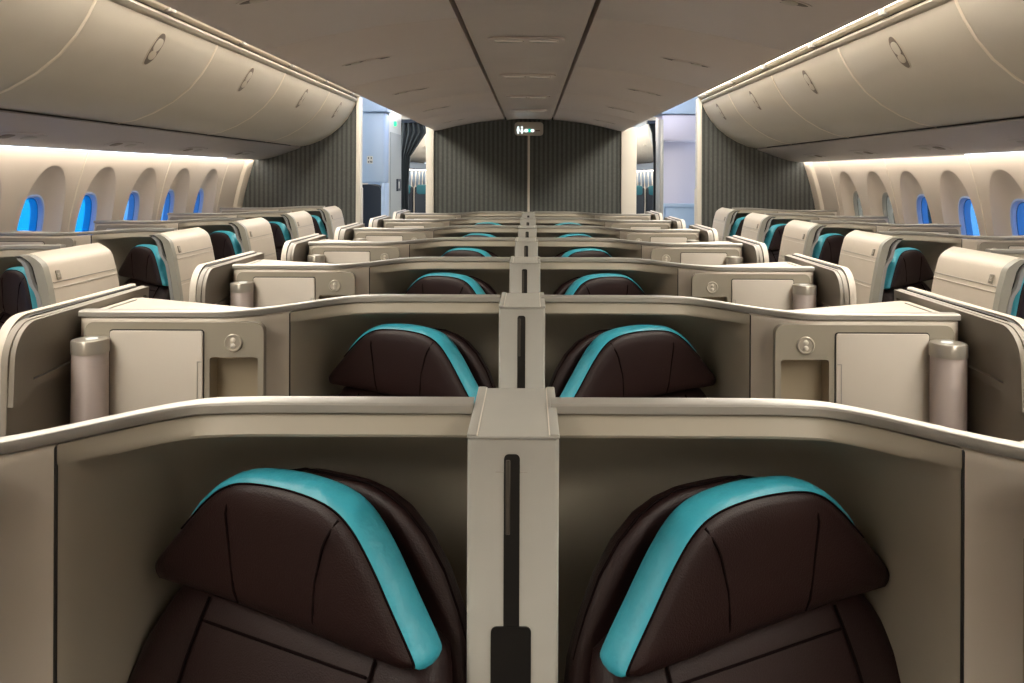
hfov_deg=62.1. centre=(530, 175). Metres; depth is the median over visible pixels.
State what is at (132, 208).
window
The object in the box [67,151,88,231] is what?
trim
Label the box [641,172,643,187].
window
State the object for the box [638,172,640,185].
window
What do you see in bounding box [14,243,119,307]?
shell
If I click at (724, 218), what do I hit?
shell
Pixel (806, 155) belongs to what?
unit
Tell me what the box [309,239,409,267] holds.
console
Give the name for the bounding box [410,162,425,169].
ceiling
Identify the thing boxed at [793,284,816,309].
reading lamp
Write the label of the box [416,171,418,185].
window
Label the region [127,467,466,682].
seat
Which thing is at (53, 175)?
wall
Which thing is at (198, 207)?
window
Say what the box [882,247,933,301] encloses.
seat
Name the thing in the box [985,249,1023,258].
wall
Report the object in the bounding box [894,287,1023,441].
panel
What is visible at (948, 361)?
reading lamp
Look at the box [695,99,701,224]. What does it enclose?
trim
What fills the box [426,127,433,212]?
trim
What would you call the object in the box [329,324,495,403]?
seat
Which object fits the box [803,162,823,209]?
trim
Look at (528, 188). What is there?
trim
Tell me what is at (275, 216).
wall
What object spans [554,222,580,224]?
seat
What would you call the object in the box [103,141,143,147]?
unit
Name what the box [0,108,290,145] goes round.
trim
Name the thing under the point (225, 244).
seat
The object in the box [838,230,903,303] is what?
shell
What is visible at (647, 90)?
ceiling panel
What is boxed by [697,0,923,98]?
trim
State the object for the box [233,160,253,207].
trim
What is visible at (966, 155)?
trim
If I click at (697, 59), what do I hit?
ceiling panel
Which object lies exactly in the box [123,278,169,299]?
cushion
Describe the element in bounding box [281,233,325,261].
panel
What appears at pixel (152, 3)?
trim
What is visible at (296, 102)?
bin
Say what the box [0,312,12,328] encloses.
cushion
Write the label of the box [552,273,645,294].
seat
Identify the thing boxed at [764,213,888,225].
wall
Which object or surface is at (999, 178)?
wall
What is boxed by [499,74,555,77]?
recessed light
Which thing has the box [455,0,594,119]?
ceiling
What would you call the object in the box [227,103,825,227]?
wall
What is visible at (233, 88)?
bin
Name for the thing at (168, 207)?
window
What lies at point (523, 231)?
post
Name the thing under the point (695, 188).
trim
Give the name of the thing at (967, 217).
window
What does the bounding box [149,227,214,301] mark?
shell
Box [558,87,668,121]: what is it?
ceiling panel
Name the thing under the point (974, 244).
console
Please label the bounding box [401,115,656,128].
roof
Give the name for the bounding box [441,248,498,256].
seat
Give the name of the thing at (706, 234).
panel
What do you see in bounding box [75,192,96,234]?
window
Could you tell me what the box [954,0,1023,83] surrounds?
bin
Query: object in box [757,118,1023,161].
passenger service panel
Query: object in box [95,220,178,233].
console
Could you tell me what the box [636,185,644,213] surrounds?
passenger seat
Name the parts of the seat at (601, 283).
backrest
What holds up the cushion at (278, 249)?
on the seat at (281, 234)
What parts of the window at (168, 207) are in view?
pane, frame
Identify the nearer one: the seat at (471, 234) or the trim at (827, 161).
the seat at (471, 234)
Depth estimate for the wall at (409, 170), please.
19.60 m
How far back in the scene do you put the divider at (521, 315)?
2.14 m
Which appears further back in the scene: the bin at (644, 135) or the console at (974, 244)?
the bin at (644, 135)
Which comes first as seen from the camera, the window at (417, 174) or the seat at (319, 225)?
the seat at (319, 225)
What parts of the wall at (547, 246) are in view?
partition panel, rail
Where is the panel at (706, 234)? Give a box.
[689,224,718,241]
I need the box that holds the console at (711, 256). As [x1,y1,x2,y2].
[641,241,741,269]
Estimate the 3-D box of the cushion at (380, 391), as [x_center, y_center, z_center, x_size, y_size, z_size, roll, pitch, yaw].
[-0.358,0.874,2.160,0.581,0.620,0.287,0,0,28]
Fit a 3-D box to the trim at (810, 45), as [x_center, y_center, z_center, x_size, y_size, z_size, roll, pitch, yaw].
[1.605,-0.750,4.845,0.034,0.047,0.050,0,0,0]
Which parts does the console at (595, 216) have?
control panel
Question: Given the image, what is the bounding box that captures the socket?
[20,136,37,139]
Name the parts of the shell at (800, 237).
frame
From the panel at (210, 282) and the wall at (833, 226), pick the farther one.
the wall at (833, 226)
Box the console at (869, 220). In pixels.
[819,218,887,225]
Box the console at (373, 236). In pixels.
[354,227,433,244]
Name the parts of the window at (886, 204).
frame, pane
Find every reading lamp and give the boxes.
[70,336,109,423]
[230,281,253,307]
[307,254,324,262]
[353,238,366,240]
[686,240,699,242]
[726,256,742,264]
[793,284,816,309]
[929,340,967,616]
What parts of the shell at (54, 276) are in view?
frame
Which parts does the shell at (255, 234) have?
frame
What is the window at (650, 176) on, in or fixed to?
in the wall at (637, 171)
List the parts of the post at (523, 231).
post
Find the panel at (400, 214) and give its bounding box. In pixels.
[393,209,409,218]
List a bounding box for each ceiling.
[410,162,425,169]
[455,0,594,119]
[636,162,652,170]
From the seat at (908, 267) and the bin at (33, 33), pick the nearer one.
the bin at (33, 33)
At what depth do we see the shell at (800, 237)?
5.30 m
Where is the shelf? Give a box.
[663,203,693,206]
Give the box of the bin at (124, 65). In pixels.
[0,0,217,123]
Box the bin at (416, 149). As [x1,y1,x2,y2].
[410,143,419,157]
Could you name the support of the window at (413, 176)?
in the wall at (409, 170)
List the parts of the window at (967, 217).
frame, pane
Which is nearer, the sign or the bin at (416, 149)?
the sign
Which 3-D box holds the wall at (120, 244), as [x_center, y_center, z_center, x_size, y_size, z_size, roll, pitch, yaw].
[-2.260,0.926,4.365,0.952,1.308,0.297,0,0,-21]
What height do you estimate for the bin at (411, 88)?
0.476 m
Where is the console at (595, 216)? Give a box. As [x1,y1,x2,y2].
[594,215,650,221]
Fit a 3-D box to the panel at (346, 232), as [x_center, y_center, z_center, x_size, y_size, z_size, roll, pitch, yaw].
[-1.135,0.829,5.301,0.060,1.032,0.680,0,0,0]
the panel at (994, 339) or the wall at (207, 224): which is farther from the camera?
the wall at (207, 224)
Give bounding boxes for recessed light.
[488,37,564,42]
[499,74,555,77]
[506,95,549,98]
[510,109,546,111]
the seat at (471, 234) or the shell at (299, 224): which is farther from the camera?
the shell at (299, 224)
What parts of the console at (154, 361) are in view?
storage door, control panel, door pull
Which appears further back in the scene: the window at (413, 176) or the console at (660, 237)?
the window at (413, 176)
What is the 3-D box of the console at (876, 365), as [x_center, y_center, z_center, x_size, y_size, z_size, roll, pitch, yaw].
[0.794,0.989,2.198,0.485,1.290,0.305,0,0,0]
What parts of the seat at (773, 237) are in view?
headrest trim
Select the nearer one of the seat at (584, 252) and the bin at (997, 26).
the bin at (997, 26)
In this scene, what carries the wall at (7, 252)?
attached to the seat at (16, 295)
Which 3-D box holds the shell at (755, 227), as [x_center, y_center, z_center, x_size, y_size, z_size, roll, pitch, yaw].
[1.686,0.952,6.436,0.202,1.318,0.520,0,0,0]
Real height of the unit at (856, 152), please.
0.037 m
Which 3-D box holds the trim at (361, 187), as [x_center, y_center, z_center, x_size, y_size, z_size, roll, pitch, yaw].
[-1.634,0.428,8.185,0.022,0.630,0.050,0,0,0]
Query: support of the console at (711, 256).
on the floor
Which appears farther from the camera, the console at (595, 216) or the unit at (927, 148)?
the console at (595, 216)
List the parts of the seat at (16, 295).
headrest trim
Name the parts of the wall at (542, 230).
partition panel, rail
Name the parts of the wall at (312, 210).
rail, partition panel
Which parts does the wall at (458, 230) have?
rail, partition panel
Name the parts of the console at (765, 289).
control panel, storage door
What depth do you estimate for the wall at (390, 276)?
3.32 m
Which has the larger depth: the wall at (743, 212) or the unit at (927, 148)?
the wall at (743, 212)
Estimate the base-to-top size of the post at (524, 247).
1.322 m
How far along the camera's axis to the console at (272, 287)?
3.11 m
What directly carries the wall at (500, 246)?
on the floor
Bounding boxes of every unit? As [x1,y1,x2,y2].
[0,132,47,140]
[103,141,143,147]
[178,147,207,152]
[231,151,253,155]
[360,96,390,226]
[803,154,825,157]
[848,150,877,155]
[911,145,951,151]
[1006,137,1023,145]
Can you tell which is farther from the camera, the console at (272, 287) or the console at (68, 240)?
the console at (68, 240)
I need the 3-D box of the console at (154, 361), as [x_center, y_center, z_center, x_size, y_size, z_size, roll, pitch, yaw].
[-0.855,0.982,2.198,0.485,1.290,0.305,0,0,0]
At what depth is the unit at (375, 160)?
9.00 m
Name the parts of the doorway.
panel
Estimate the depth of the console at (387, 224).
6.29 m
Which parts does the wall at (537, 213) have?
partition panel, rail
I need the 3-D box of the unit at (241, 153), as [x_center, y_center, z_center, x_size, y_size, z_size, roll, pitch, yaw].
[-2.440,-0.183,7.200,0.110,0.037,0.400,0,0,0]
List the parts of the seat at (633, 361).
backrest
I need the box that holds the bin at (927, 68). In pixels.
[837,0,1023,126]
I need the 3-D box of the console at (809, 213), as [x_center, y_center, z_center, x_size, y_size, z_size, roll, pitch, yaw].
[2.404,0.956,7.498,0.485,1.290,0.305,0,0,0]
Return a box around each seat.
[0,267,37,328]
[118,244,169,299]
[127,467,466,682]
[209,231,241,259]
[269,221,291,260]
[311,215,327,239]
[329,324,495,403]
[405,273,496,293]
[409,185,413,212]
[414,184,425,212]
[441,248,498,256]
[463,233,497,236]
[475,222,502,224]
[548,325,715,397]
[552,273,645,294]
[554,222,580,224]
[554,248,611,256]
[557,234,592,237]
[564,475,900,682]
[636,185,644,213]
[645,185,652,213]
[729,217,744,236]
[764,224,785,262]
[812,233,844,264]
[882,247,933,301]
[1011,278,1023,318]
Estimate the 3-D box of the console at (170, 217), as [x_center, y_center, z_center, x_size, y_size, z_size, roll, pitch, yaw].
[-2.454,0.934,6.438,0.485,1.290,0.305,0,0,0]
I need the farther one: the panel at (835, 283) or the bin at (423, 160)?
the bin at (423, 160)
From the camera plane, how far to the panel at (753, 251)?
4.08 m
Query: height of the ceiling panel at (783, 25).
0.476 m
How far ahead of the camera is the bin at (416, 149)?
13.48 m
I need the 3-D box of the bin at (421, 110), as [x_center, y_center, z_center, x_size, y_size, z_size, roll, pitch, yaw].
[-0.599,-0.665,6.065,0.698,0.476,1.264,0,0,0]
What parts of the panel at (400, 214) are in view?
frame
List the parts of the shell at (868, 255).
frame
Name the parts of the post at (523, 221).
post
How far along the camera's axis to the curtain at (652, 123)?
10.33 m
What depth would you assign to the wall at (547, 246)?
4.38 m
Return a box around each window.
[17,194,44,230]
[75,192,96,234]
[123,191,139,220]
[161,189,174,220]
[193,188,203,212]
[412,171,414,187]
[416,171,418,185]
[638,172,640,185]
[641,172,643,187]
[645,172,647,187]
[649,172,651,185]
[853,191,862,215]
[882,192,894,223]
[916,194,931,223]
[958,196,979,238]
[1010,199,1023,235]
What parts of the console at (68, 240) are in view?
storage door, control panel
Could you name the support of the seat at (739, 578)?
on the floor
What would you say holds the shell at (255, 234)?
attached to the seat at (225, 244)
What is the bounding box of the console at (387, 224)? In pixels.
[383,221,449,230]
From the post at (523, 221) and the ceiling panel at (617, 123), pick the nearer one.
the post at (523, 221)
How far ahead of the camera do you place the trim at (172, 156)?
6.40 m
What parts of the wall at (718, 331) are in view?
partition panel, rail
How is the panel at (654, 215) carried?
attached to the wall at (537, 213)
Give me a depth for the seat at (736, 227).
7.37 m
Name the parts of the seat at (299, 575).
headrest trim, backrest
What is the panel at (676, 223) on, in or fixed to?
attached to the wall at (539, 220)
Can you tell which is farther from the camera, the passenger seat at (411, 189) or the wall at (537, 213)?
the passenger seat at (411, 189)
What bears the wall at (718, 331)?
on the floor
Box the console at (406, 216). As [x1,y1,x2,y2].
[405,215,461,221]
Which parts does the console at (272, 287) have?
storage door, control panel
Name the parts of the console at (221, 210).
control panel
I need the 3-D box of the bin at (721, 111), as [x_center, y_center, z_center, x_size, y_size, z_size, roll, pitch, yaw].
[2.201,-0.473,7.622,1.119,0.435,1.055,0,0,0]
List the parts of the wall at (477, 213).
rail, partition panel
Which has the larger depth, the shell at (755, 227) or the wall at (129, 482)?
the shell at (755, 227)
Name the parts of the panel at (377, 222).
frame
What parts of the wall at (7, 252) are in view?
rail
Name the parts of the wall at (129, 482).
rail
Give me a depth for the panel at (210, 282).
3.01 m
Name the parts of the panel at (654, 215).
frame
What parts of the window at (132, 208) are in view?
pane, frame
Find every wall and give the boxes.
[0,146,244,231]
[0,228,176,285]
[0,245,65,312]
[0,396,474,682]
[78,294,500,395]
[94,218,245,234]
[167,211,291,223]
[220,206,324,216]
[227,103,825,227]
[232,256,509,294]
[308,237,514,257]
[353,225,517,237]
[362,170,425,187]
[383,217,519,228]
[405,211,521,217]
[534,211,650,219]
[535,217,670,226]
[535,225,699,238]
[536,237,742,257]
[538,257,814,295]
[541,295,960,397]
[550,397,1023,682]
[637,171,652,188]
[732,208,836,218]
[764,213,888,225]
[809,220,960,236]
[812,152,1023,235]
[876,231,1023,288]
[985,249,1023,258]
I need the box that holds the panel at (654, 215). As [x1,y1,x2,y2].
[646,211,662,219]
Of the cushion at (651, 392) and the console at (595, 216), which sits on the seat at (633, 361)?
the cushion at (651, 392)
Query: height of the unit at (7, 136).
0.037 m
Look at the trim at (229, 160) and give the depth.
7.62 m
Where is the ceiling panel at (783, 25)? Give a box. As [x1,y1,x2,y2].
[594,0,897,50]
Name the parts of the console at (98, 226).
control panel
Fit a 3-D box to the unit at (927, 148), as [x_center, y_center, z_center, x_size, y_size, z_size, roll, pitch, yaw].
[2.400,-0.162,5.100,0.110,0.037,0.400,0,0,0]
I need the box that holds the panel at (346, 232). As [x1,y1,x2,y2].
[334,222,364,240]
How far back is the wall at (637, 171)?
19.45 m
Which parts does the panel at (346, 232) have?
panel, frame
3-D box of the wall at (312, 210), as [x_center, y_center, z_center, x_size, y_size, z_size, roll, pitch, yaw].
[-2.260,0.926,7.545,0.952,1.308,0.297,0,0,-21]
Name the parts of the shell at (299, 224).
frame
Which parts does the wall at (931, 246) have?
partition panel, rail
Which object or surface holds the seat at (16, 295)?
on the floor
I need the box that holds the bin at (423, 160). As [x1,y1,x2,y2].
[417,155,425,162]
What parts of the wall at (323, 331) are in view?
rail, partition panel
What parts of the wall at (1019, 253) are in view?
rail, partition panel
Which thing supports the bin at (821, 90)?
attached to the wall at (999, 178)
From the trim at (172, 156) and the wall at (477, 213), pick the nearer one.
the trim at (172, 156)
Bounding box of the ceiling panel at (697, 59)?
[575,5,790,88]
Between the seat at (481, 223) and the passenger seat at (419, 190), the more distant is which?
the passenger seat at (419, 190)
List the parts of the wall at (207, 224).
rail, partition panel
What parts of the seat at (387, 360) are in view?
backrest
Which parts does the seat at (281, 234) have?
headrest trim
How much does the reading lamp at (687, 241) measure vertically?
1.259 m
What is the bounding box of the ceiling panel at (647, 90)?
[564,57,710,108]
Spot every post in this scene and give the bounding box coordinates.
[509,256,540,292]
[515,237,537,256]
[518,225,536,237]
[520,217,535,225]
[522,211,534,217]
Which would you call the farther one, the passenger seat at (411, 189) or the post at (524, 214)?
the passenger seat at (411, 189)
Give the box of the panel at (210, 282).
[189,251,263,305]
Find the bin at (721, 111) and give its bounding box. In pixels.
[703,94,787,148]
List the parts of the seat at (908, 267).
headrest trim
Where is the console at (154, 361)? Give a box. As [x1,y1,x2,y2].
[81,298,290,415]
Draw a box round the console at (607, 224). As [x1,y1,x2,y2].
[605,222,670,231]
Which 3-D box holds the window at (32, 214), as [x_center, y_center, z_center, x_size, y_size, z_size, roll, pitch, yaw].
[-2.922,0.352,4.880,0.144,0.483,0.311,0,0,0]
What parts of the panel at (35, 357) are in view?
panel, frame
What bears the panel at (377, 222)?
attached to the wall at (468, 220)
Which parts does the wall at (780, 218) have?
partition panel, rail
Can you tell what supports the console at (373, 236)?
on the floor
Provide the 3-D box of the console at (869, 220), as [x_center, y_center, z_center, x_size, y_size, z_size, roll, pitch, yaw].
[2.404,0.956,6.438,0.485,1.290,0.305,0,0,0]
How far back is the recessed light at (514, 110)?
6.94 m
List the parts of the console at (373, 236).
storage door, control panel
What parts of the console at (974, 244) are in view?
control panel, storage door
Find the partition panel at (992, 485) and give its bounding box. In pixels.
[960,441,1023,682]
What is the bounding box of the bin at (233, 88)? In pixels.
[121,46,285,134]
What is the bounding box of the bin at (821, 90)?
[771,48,930,137]
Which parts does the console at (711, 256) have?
control panel, storage door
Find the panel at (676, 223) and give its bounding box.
[664,216,685,228]
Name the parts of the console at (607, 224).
storage door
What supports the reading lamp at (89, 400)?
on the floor
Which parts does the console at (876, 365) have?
door pull, control panel, storage door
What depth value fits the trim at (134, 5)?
4.51 m
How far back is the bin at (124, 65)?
3.80 m
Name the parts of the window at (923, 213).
frame, pane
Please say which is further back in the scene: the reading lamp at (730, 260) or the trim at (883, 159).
the trim at (883, 159)
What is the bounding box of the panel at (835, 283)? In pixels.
[784,253,856,307]
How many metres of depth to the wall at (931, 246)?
4.38 m
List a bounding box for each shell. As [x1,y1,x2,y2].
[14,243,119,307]
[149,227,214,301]
[229,217,276,259]
[281,211,314,239]
[317,206,344,239]
[712,207,738,240]
[741,213,774,242]
[778,220,826,261]
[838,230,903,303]
[931,246,1023,314]
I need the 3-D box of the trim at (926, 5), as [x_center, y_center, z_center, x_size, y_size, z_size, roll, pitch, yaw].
[1.642,-0.705,2.280,0.040,0.030,11.760,0,0,0]
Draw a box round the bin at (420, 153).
[410,134,425,161]
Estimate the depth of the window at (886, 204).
6.80 m
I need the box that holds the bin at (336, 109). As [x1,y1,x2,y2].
[270,92,355,145]
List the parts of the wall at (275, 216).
rail, partition panel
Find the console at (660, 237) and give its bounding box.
[619,229,698,245]
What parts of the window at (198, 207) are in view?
pane, frame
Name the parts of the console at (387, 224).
storage door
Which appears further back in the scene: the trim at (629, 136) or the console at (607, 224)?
the trim at (629, 136)
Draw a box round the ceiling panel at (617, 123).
[553,103,641,130]
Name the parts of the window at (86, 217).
pane, frame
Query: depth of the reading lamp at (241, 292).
3.04 m
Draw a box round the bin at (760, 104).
[728,76,845,143]
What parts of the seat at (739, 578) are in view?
backrest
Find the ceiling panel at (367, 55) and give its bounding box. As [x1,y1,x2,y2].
[261,7,479,87]
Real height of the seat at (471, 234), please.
1.261 m
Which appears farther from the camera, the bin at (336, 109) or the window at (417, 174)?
the window at (417, 174)
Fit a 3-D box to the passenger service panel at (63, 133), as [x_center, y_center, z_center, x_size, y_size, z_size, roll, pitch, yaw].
[-2.416,-0.212,2.280,0.408,0.132,11.760,0,0,0]
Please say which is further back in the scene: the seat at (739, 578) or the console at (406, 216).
the console at (406, 216)
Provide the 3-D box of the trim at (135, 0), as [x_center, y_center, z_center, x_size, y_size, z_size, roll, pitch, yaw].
[-1.693,-0.752,2.280,0.030,0.090,11.760,0,0,0]
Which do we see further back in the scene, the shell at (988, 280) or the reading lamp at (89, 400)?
the shell at (988, 280)
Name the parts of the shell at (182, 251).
frame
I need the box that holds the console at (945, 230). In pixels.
[876,223,959,237]
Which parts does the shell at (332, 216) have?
frame, shell panel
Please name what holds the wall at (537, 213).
on the floor
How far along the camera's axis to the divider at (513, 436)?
1.08 m
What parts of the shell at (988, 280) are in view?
frame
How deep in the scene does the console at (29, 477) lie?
1.07 m
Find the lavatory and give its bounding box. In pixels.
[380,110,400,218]
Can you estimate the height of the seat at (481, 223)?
1.261 m
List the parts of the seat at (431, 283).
backrest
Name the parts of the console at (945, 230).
control panel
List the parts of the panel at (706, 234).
frame, panel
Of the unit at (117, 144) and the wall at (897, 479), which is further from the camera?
the unit at (117, 144)
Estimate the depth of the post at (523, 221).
6.38 m
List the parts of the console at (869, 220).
control panel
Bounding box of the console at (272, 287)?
[234,259,369,314]
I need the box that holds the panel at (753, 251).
[726,235,768,263]
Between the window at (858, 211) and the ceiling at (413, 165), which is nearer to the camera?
the window at (858, 211)
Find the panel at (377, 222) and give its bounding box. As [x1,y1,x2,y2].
[368,215,390,227]
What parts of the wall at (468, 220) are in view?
rail, partition panel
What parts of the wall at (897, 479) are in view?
rail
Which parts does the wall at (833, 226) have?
partition panel, rail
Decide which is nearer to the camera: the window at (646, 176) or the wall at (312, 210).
the wall at (312, 210)
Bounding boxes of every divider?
[467,387,559,682]
[499,292,544,387]
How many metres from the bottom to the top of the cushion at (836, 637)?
0.621 m
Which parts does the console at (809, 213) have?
control panel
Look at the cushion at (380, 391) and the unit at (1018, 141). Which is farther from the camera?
the unit at (1018, 141)
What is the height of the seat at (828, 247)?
1.261 m
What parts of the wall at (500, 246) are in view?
rail, partition panel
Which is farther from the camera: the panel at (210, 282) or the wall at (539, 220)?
the wall at (539, 220)
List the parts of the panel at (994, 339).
panel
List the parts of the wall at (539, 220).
partition panel, rail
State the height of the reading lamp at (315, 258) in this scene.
1.259 m
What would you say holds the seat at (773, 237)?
on the floor
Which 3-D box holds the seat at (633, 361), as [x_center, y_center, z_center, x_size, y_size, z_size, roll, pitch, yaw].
[0.412,1.025,1.963,0.581,1.261,0.805,0,0,-28]
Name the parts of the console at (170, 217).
control panel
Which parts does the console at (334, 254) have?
storage door, control panel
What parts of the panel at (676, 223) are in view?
frame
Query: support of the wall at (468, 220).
on the floor
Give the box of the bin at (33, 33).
[0,0,96,93]
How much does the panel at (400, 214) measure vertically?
1.032 m
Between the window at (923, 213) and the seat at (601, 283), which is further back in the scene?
the window at (923, 213)
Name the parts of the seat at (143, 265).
headrest trim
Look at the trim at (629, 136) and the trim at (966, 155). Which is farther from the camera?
the trim at (629, 136)
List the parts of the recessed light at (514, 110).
plate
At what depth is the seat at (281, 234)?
6.33 m
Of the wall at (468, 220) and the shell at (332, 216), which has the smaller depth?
the wall at (468, 220)
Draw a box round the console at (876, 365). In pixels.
[749,301,957,422]
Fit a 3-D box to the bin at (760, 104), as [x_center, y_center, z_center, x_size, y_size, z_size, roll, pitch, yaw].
[2.201,-0.473,6.464,1.119,0.435,1.260,0,0,0]
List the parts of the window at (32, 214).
pane, frame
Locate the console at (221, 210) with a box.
[220,209,278,214]
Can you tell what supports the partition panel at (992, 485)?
on the floor
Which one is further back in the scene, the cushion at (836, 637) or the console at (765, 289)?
the console at (765, 289)
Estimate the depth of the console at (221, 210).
7.36 m
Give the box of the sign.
[515,122,542,135]
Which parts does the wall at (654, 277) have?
partition panel, rail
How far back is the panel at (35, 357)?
1.94 m
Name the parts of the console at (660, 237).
control panel, storage door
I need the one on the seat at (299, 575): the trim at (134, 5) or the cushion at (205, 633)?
the cushion at (205, 633)
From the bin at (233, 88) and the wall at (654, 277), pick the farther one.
the bin at (233, 88)
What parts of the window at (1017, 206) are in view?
pane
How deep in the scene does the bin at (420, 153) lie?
14.07 m
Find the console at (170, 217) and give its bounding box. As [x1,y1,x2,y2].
[168,215,236,222]
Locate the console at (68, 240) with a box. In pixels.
[0,231,91,247]
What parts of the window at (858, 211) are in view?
frame, pane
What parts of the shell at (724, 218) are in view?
frame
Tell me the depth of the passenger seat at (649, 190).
13.00 m
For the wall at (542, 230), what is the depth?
5.44 m
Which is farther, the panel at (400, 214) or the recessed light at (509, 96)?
the panel at (400, 214)
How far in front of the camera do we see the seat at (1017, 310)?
3.11 m
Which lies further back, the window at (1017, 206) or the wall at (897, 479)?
the window at (1017, 206)
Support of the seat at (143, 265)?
on the floor
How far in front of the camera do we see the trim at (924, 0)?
4.58 m
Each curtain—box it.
[401,119,425,209]
[646,120,655,211]
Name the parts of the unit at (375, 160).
socket plate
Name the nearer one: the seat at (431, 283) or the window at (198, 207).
the seat at (431, 283)
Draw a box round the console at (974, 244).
[961,235,1023,251]
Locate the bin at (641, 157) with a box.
[636,138,652,162]
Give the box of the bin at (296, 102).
[211,74,329,141]
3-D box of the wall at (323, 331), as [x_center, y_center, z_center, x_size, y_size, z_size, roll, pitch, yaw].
[-0.592,0.974,2.271,1.092,1.308,0.327,0,0,-16]
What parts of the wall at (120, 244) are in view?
rail, partition panel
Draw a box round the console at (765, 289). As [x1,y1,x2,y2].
[677,262,812,315]
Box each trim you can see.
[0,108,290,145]
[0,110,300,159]
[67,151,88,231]
[110,0,357,101]
[114,0,355,99]
[138,0,359,96]
[156,156,172,220]
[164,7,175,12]
[216,160,229,212]
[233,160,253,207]
[356,97,362,223]
[361,187,362,222]
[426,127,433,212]
[527,136,529,211]
[621,128,636,213]
[694,188,695,224]
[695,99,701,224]
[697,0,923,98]
[701,0,951,102]
[703,0,937,98]
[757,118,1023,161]
[767,116,1023,147]
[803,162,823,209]
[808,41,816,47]
[827,161,840,215]
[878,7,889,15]
[883,159,899,223]
[966,155,986,235]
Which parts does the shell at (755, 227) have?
frame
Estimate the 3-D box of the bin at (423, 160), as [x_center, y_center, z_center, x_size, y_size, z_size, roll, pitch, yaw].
[-2.219,-0.490,15.540,1.000,0.520,1.280,0,0,0]
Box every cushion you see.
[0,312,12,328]
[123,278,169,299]
[127,585,452,682]
[275,247,282,260]
[338,386,396,396]
[589,593,900,682]
[647,388,706,397]
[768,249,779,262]
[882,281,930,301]
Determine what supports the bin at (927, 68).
attached to the wall at (999, 178)
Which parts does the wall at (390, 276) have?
rail, partition panel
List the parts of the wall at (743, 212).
partition panel, rail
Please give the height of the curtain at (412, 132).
2.322 m
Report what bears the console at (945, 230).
on the floor
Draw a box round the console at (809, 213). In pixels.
[778,212,836,217]
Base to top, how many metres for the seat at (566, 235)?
1.261 m
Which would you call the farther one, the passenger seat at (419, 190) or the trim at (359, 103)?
the passenger seat at (419, 190)
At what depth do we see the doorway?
9.17 m
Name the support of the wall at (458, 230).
on the floor
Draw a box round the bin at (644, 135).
[637,125,652,160]
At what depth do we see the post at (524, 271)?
3.20 m

